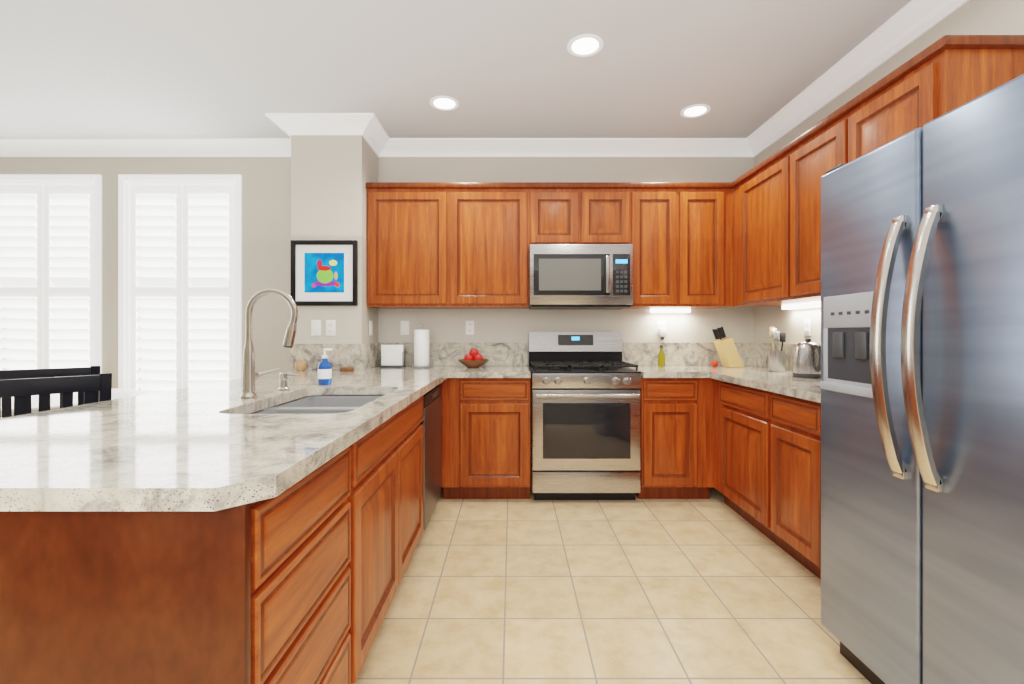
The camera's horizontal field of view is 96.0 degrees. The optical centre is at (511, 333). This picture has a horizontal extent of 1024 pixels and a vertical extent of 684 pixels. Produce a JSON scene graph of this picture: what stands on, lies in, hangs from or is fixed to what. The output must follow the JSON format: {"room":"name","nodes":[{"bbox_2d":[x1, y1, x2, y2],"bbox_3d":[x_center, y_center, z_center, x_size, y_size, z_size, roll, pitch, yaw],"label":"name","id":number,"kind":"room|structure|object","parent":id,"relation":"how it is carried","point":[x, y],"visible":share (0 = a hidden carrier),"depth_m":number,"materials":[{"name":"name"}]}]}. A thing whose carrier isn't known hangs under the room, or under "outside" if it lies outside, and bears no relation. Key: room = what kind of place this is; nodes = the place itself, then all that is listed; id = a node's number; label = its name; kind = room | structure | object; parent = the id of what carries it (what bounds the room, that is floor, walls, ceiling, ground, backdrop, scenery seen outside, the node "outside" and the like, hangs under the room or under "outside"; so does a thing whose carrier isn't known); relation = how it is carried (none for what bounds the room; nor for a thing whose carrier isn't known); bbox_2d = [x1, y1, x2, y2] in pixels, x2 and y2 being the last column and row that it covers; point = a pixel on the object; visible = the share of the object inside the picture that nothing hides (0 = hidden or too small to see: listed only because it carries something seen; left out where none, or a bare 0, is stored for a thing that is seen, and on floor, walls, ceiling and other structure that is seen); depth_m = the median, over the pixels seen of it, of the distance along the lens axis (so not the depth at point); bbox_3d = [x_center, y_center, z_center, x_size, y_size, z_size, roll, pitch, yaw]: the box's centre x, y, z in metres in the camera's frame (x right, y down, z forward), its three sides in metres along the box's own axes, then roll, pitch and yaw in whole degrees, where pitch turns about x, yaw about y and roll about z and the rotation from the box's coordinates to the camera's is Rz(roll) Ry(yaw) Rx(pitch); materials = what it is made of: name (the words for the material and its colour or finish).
{"room":"kitchen","nodes":[
{"label":"kitchen","id":0,"kind":"room"},
{"bbox_2d":[288,135,379,370],"bbox_3d":[-1.365,-0.191,3.585,0.520,2.742,0.390,0,0,0],"label":"wall","id":1,"kind":"structure","parent":0,"point":[312,188],"depth_m":3.39,"materials":[{"name":"beige paint"}]},
{"bbox_2d":[311,320,320,335],"bbox_3d":[-1.440,-0.042,3.385,0.072,0.116,0.008,0,0,0],"label":"electrical outlet","id":2,"kind":"object","parent":1,"relation":"attached to","point":[315,327],"visible":1,"depth_m":3.38,"materials":[{"name":"white plastic"}]},
{"bbox_2d":[291,240,357,305],"bbox_3d":[-1.375,-0.443,3.375,0.485,0.478,0.028,0,0,0],"label":"picture frame","id":3,"kind":"object","parent":1,"relation":"attached to","point":[324,272],"visible":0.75,"depth_m":3.38,"materials":[{"name":"black"}]},
{"bbox_2d":[265,113,383,139],"bbox_3d":[-1.365,-1.510,3.332,0.772,0.105,0.136,0,0,0],"label":"crown molding","id":4,"kind":"structure","parent":1,"relation":"attached to","point":[367,125],"depth_m":3.33,"materials":[{"name":"white"}]},
{"bbox_2d":[326,320,335,335],"bbox_3d":[-1.332,-0.042,3.385,0.072,0.116,0.008,0,0,0],"label":"electrical outlet","id":5,"kind":"object","parent":1,"relation":"attached to","point":[330,327],"visible":1,"depth_m":3.38,"materials":[{"name":"white plastic"}]},
{"bbox_2d":[369,321,372,335],"bbox_3d":[-1.100,-0.042,3.600,0.008,0.116,0.072,0,0,0],"label":"electrical outlet","id":6,"kind":"object","parent":1,"relation":"attached to","point":[370,328],"visible":1,"depth_m":3.59,"materials":[{"name":"white plastic"}]},
{"bbox_2d":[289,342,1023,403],"bbox_3d":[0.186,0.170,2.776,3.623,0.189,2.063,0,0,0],"label":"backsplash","id":7,"kind":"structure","parent":1,"relation":"attached to","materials":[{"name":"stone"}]},
{"bbox_2d":[0,156,755,389],"bbox_3d":[-1.370,-0.191,3.875,6.720,2.742,0.190,0,0,0],"label":"wall","id":8,"kind":"structure","parent":0,"point":[264,179],"depth_m":3.81,"materials":[{"name":"beige paint"}]},
{"bbox_2d":[0,175,101,417],"bbox_3d":[-3.890,-0.150,3.874,1.006,2.316,0.172,0,0,0],"label":"window shutters","id":9,"kind":"object","parent":8,"relation":"attached to","point":[51,264],"visible":0.67,"depth_m":3.82,"materials":[{"name":"white wood"}]},
{"bbox_2d":[0,138,290,156],"bbox_3d":[-3.113,-1.510,3.740,2.975,0.105,0.140,0,0,0],"label":"crown molding","id":10,"kind":"structure","parent":8,"relation":"attached to","point":[9,147],"depth_m":3.74,"materials":[{"name":"white"}]},
{"bbox_2d":[118,175,241,393],"bbox_3d":[-2.735,-0.150,3.874,1.006,2.316,0.172,0,0,0],"label":"window shutters","id":11,"kind":"object","parent":8,"relation":"attached to","point":[186,296],"visible":0.75,"depth_m":3.82,"materials":[{"name":"white wood"}]},
{"bbox_2d":[400,321,408,334],"bbox_3d":[-0.885,-0.048,3.805,0.072,0.116,0.008,0,0,0],"label":"electrical outlet","id":12,"kind":"object","parent":8,"relation":"attached to","point":[404,327],"visible":1,"depth_m":3.80,"materials":[{"name":"white plastic"}]},
{"bbox_2d":[366,182,451,308],"bbox_3d":[-0.793,-0.672,3.643,0.619,0.936,0.329,0,0,0],"label":"upper cabinet","id":13,"kind":"object","parent":8,"relation":"attached to","point":[407,222],"depth_m":3.48,"materials":[{"name":"brown wood"}]},
{"bbox_2d":[289,343,529,370],"bbox_3d":[-0.749,0.170,3.587,1.754,0.189,0.442,0,0,0],"label":"backsplash","id":14,"kind":"structure","parent":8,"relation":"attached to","point":[443,356],"depth_m":3.60,"materials":[{"name":"white stone"}]},
{"bbox_2d":[379,345,405,366],"bbox_3d":[-0.940,0.176,3.630,0.190,0.175,0.080,0,0,0],"label":"napkin holder","id":15,"kind":"object","parent":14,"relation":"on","point":[392,355],"visible":1,"depth_m":3.61,"materials":[{"name":"white plastic"}]},
{"bbox_2d":[412,322,431,367],"bbox_3d":[-0.705,0.086,3.600,0.156,0.355,0.156,0,0,0],"label":"paper towel holder","id":16,"kind":"object","parent":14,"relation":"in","point":[421,348],"visible":0.98,"depth_m":3.55,"materials":[{"name":"white paper"}]},
{"bbox_2d":[458,348,488,367],"bbox_3d":[-0.300,0.187,3.580,0.244,0.153,0.244,0,0,0],"label":"fruit bowl","id":17,"kind":"object","parent":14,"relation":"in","point":[473,358],"visible":0.98,"depth_m":3.53,"materials":[{"name":"brown wood"}]},
{"bbox_2d":[466,321,473,334],"bbox_3d":[-0.347,-0.048,3.805,0.072,0.116,0.008,0,0,0],"label":"electrical outlet","id":18,"kind":"object","parent":8,"relation":"attached to","point":[469,327],"visible":1,"depth_m":3.80,"materials":[{"name":"white plastic"}]},
{"bbox_2d":[448,182,531,308],"bbox_3d":[-0.178,-0.672,3.643,0.612,0.936,0.329,0,0,0],"label":"upper cabinet","id":19,"kind":"object","parent":8,"relation":"attached to","point":[490,223],"depth_m":3.48,"materials":[{"name":"brown wood"}]},
{"bbox_2d":[532,182,583,243],"bbox_3d":[0.321,-0.672,3.643,0.384,0.936,0.329,0,0,0],"label":"upper cabinet","id":20,"kind":"object","parent":8,"relation":"attached to","point":[557,207],"depth_m":3.48,"materials":[{"name":"brown wood"}]},
{"bbox_2d":[528,244,632,308],"bbox_3d":[0.512,-0.430,3.588,0.763,0.464,0.436,0,0,0],"label":"microwave","id":21,"kind":"object","parent":20,"relation":"attached to","point":[580,276],"visible":1,"depth_m":3.40,"materials":[{"name":"grey metal"}]},
{"bbox_2d":[372,132,747,156],"bbox_3d":[0.373,-1.510,3.740,2.955,0.105,0.140,0,0,0],"label":"crown molding","id":22,"kind":"structure","parent":8,"relation":"attached to","point":[388,147],"depth_m":3.74,"materials":[{"name":"white"}]},
{"bbox_2d":[584,182,631,308],"bbox_3d":[0.705,-0.672,3.643,0.384,0.936,0.329,0,0,0],"label":"upper cabinet","id":23,"kind":"object","parent":8,"relation":"attached to","point":[607,205],"depth_m":3.48,"materials":[{"name":"brown wood"}]},
{"bbox_2d":[632,182,679,310],"bbox_3d":[1.077,-0.672,3.643,0.360,0.936,0.329,0,0,0],"label":"upper cabinet","id":24,"kind":"object","parent":8,"relation":"attached to","point":[655,205],"depth_m":3.48,"materials":[{"name":"brown wood"}]},
{"bbox_2d":[657,321,666,339],"bbox_3d":[1.236,-0.027,3.784,0.072,0.158,0.050,0,0,0],"label":"electrical outlet","id":25,"kind":"object","parent":8,"relation":"attached to","point":[661,330],"visible":0.98,"depth_m":3.78,"materials":[{"name":"white plastic"}]},
{"bbox_2d":[676,182,731,310],"bbox_3d":[1.469,-0.672,3.643,0.424,0.936,0.329,0,0,0],"label":"upper cabinet","id":26,"kind":"object","parent":8,"relation":"attached to","point":[705,207],"depth_m":3.48,"materials":[{"name":"brown wood"}]},
{"bbox_2d":[0,0,911,137],"bbox_3d":[-1.375,-1.622,0.305,7.070,0.120,7.330,0,0,0],"label":"ceiling","id":27,"kind":"structure","parent":0,"point":[226,68],"depth_m":2.67,"materials":[{"name":"white paint"}]},
{"bbox_2d":[430,96,458,110],"bbox_3d":[-0.458,-1.558,3.124,0.196,0.007,0.196,0,0,0],"label":"recessed light","id":28,"kind":"object","parent":27,"relation":"in","point":[444,103],"visible":1,"depth_m":3.12,"materials":[{"name":"white"}]},
{"bbox_2d":[567,34,603,56],"bbox_3d":[0.397,-1.558,2.500,0.196,0.007,0.196,0,0,0],"label":"recessed light","id":29,"kind":"object","parent":27,"relation":"in","point":[585,45],"visible":1,"depth_m":2.49,"materials":[{"name":"white"}]},
{"bbox_2d":[680,104,709,117],"bbox_3d":[1.285,-1.558,3.232,0.196,0.007,0.196,0,0,0],"label":"recessed light","id":30,"kind":"object","parent":27,"relation":"in","point":[695,111],"visible":0.98,"depth_m":3.23,"materials":[{"name":"white"}]},
{"bbox_2d":[354,482,870,683],"bbox_3d":[-1.375,1.240,0.305,7.070,0.120,7.330,0,0,0],"label":"floor","id":31,"kind":"structure","parent":0,"point":[714,588],"depth_m":2.02,"materials":[{"name":"tile"}]},
{"bbox_2d":[0,366,99,417],"bbox_3d":[-2.615,0.680,2.604,0.430,1.000,0.504,0,0,-42],"label":"dining chair","id":32,"kind":"object","parent":31,"relation":"on","point":[32,373],"visible":0.12,"depth_m":2.40,"materials":[{"name":"black wood"}]},
{"bbox_2d":[0,373,111,417],"bbox_3d":[-2.143,0.680,2.086,0.504,1.000,0.430,0,0,40],"label":"dining chair","id":33,"kind":"object","parent":31,"relation":"on","point":[20,390],"visible":0.25,"depth_m":1.95,"materials":[{"name":"black wood"}]},
{"bbox_2d":[1,389,145,416],"bbox_3d":[-3.100,0.802,3.020,1.100,0.755,1.100,0,0,0],"label":"dining table","id":34,"kind":"object","parent":31,"relation":"on","point":[116,394],"visible":0.19,"depth_m":3.06,"materials":[{"name":"white"}]},
{"bbox_2d":[0,515,359,683],"bbox_3d":[-0.860,0.743,1.097,0.778,0.873,0.555,0,0,0],"label":"base cabinet","id":35,"kind":"object","parent":31,"relation":"on","point":[254,527],"depth_m":0.82,"materials":[{"name":"brown wood"}]},
{"bbox_2d":[0,371,530,514],"bbox_3d":[-0.736,0.293,2.299,1.729,0.055,3.018,0,0,0],"label":"countertop","id":36,"kind":"structure","parent":35,"relation":"on","point":[200,449],"depth_m":1.39,"materials":[{"name":"white stone"}]},
{"bbox_2d":[236,288,299,398],"bbox_3d":[-1.005,0.038,1.948,0.234,0.453,0.137,0,0,0],"label":"faucet","id":37,"kind":"object","parent":36,"relation":"on","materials":[{"name":"silver metal"}]},
{"bbox_2d":[278,372,300,390],"bbox_3d":[-1.049,0.224,2.170,0.100,0.080,0.048,0,0,0],"label":"soap dispenser","id":38,"kind":"object","parent":36,"relation":"on","point":[283,376],"depth_m":2.16,"materials":[{"name":"silver metal"}]},
{"bbox_2d":[295,361,305,370],"bbox_3d":[-1.500,0.230,3.270,0.076,0.068,0.076,0,0,0],"label":"clay cup","id":39,"kind":"object","parent":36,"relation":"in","point":[300,365],"visible":1,"depth_m":3.24,"materials":[{"name":"brown ceramic"}]},
{"bbox_2d":[318,348,331,384],"bbox_3d":[-0.973,0.171,2.400,0.072,0.186,0.069,0,0,0],"label":"soap bottle","id":40,"kind":"object","parent":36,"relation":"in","point":[324,371],"visible":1,"depth_m":2.38,"materials":[{"name":"blue plastic"}]},
{"bbox_2d":[340,367,353,370],"bbox_3d":[-1.175,0.252,3.280,0.096,0.024,0.096,0,0,0],"label":"coaster","id":41,"kind":"object","parent":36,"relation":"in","point":[346,368],"visible":1,"depth_m":3.25,"materials":[{"name":"brown wood"}]},
{"bbox_2d":[260,391,427,669],"bbox_3d":[-0.860,0.743,1.927,0.778,0.873,1.105,0,0,0],"label":"base cabinet","id":42,"kind":"object","parent":31,"relation":"on","point":[388,543],"depth_m":1.70,"materials":[{"name":"brown wood"}]},
{"bbox_2d":[529,332,640,499],"bbox_3d":[0.516,0.583,3.463,0.756,1.195,0.670,0,0,0],"label":"range","id":43,"kind":"object","parent":31,"relation":"on","point":[585,417],"visible":1,"depth_m":3.18,"materials":[{"name":"silver metal"}]},
{"bbox_2d":[635,375,711,498],"bbox_3d":[1.157,0.743,3.503,0.506,0.873,0.609,0,0,0],"label":"base cabinet","id":44,"kind":"object","parent":31,"relation":"on","point":[676,427],"depth_m":3.20,"materials":[{"name":"brown wood"}]},
{"bbox_2d":[622,343,820,406],"bbox_3d":[1.452,0.170,2.776,1.094,0.189,2.063,0,0,0],"label":"countertop","id":45,"kind":"structure","parent":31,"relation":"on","point":[688,365],"depth_m":3.22,"materials":[{"name":"white stone"}]},
{"bbox_2d":[658,345,664,366],"bbox_3d":[1.190,0.177,3.670,0.056,0.173,0.055,0,0,0],"label":"oil bottle","id":46,"kind":"object","parent":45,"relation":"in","point":[661,358],"visible":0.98,"depth_m":3.65,"materials":[{"name":"yellow glass"}]},
{"bbox_2d":[711,361,717,366],"bbox_3d":[1.600,0.239,3.640,0.056,0.048,0.056,0,0,0],"label":"tomato","id":47,"kind":"object","parent":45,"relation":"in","point":[714,363],"visible":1,"depth_m":3.62,"materials":[{"name":"red food"}]},
{"bbox_2d":[712,326,743,367],"bbox_3d":[1.692,0.104,3.620,0.206,0.320,0.120,0,0,0],"label":"knife block","id":48,"kind":"object","parent":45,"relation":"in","point":[727,351],"visible":1,"depth_m":3.56,"materials":[{"name":"brown wood"}]},
{"bbox_2d":[768,327,785,371],"bbox_3d":[1.850,0.108,3.220,0.104,0.310,0.104,0,0,0],"label":"utensil crock","id":49,"kind":"object","parent":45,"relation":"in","point":[776,360],"visible":0.98,"depth_m":3.19,"materials":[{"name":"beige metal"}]},
{"bbox_2d":[792,339,820,377],"bbox_3d":[1.800,0.147,2.784,0.168,0.233,0.226,0,0,0],"label":"kettle","id":50,"kind":"object","parent":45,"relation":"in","point":[807,360],"visible":0.94,"depth_m":2.74,"materials":[{"name":"grey metal"}]},
{"bbox_2d":[712,403,763,533],"bbox_3d":[1.694,0.743,2.857,0.609,0.873,0.723,0,0,0],"label":"base cabinet","id":51,"kind":"object","parent":31,"relation":"on","point":[737,437],"depth_m":2.83,"materials":[{"name":"brown wood"}]},
{"bbox_2d":[764,415,815,575],"bbox_3d":[1.694,0.743,2.280,0.609,0.873,0.430,0,0,0],"label":"base cabinet","id":52,"kind":"object","parent":31,"relation":"on","point":[789,440],"depth_m":2.30,"materials":[{"name":"brown wood"}]},
{"bbox_2d":[816,415,820,579],"bbox_3d":[1.694,0.743,1.905,0.609,0.873,0.320,0,0,0],"label":"base cabinet","id":53,"kind":"object","parent":31,"relation":"on","point":[818,417],"depth_m":2.09,"materials":[{"name":"brown wood"}]},
{"bbox_2d":[820,74,1023,683],"bbox_3d":[1.526,0.288,1.276,0.909,1.783,0.912,0,0,0],"label":"refrigerator","id":54,"kind":"object","parent":31,"relation":"on","point":[922,405],"visible":1,"depth_m":1.26,"materials":[{"name":"silver metal"}]},
{"bbox_2d":[644,375,820,414],"bbox_3d":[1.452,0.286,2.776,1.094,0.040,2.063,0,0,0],"label":"base cabinet","id":55,"kind":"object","parent":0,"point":[723,402],"depth_m":2.69,"materials":[{"name":"brown wood"}]},
{"bbox_2d":[756,0,1023,344],"bbox_3d":[2.080,-0.191,0.305,0.160,2.742,7.330,0,0,0],"label":"wall","id":56,"kind":"structure","parent":0,"point":[974,17],"depth_m":2.48,"materials":[{"name":"beige paint"}]},
{"bbox_2d":[732,146,815,306],"bbox_3d":[1.829,-0.672,3.131,0.339,0.936,0.733,0,0,0],"label":"upper cabinet","id":57,"kind":"object","parent":56,"relation":"attached to","point":[758,194],"depth_m":3.10,"materials":[{"name":"brown wood"}]},
{"bbox_2d":[804,319,810,335],"bbox_3d":[1.995,-0.042,3.114,0.008,0.116,0.072,0,0,0],"label":"electrical outlet","id":58,"kind":"object","parent":56,"relation":"attached to","point":[807,327],"visible":1,"depth_m":3.11,"materials":[{"name":"white plastic"}]},
{"bbox_2d":[784,108,839,302],"bbox_3d":[1.829,-0.672,2.527,0.339,0.936,0.475,0,0,0],"label":"upper cabinet","id":59,"kind":"object","parent":56,"relation":"attached to","point":[808,157],"depth_m":2.61,"materials":[{"name":"brown wood"}]},
{"bbox_2d":[740,0,968,156],"bbox_3d":[1.937,-1.510,0.305,0.126,0.105,7.010,0,0,0],"label":"crown molding","id":60,"kind":"structure","parent":56,"relation":"attached to","point":[907,24],"depth_m":2.58,"materials":[{"name":"white"}]},
{"bbox_2d":[840,35,1023,163],"bbox_3d":[1.829,-0.672,2.038,0.339,0.936,0.505,0,0,0],"label":"upper cabinet","id":61,"kind":"object","parent":56,"relation":"attached to","point":[955,70],"depth_m":1.84,"materials":[{"name":"brown wood"}]}
]}

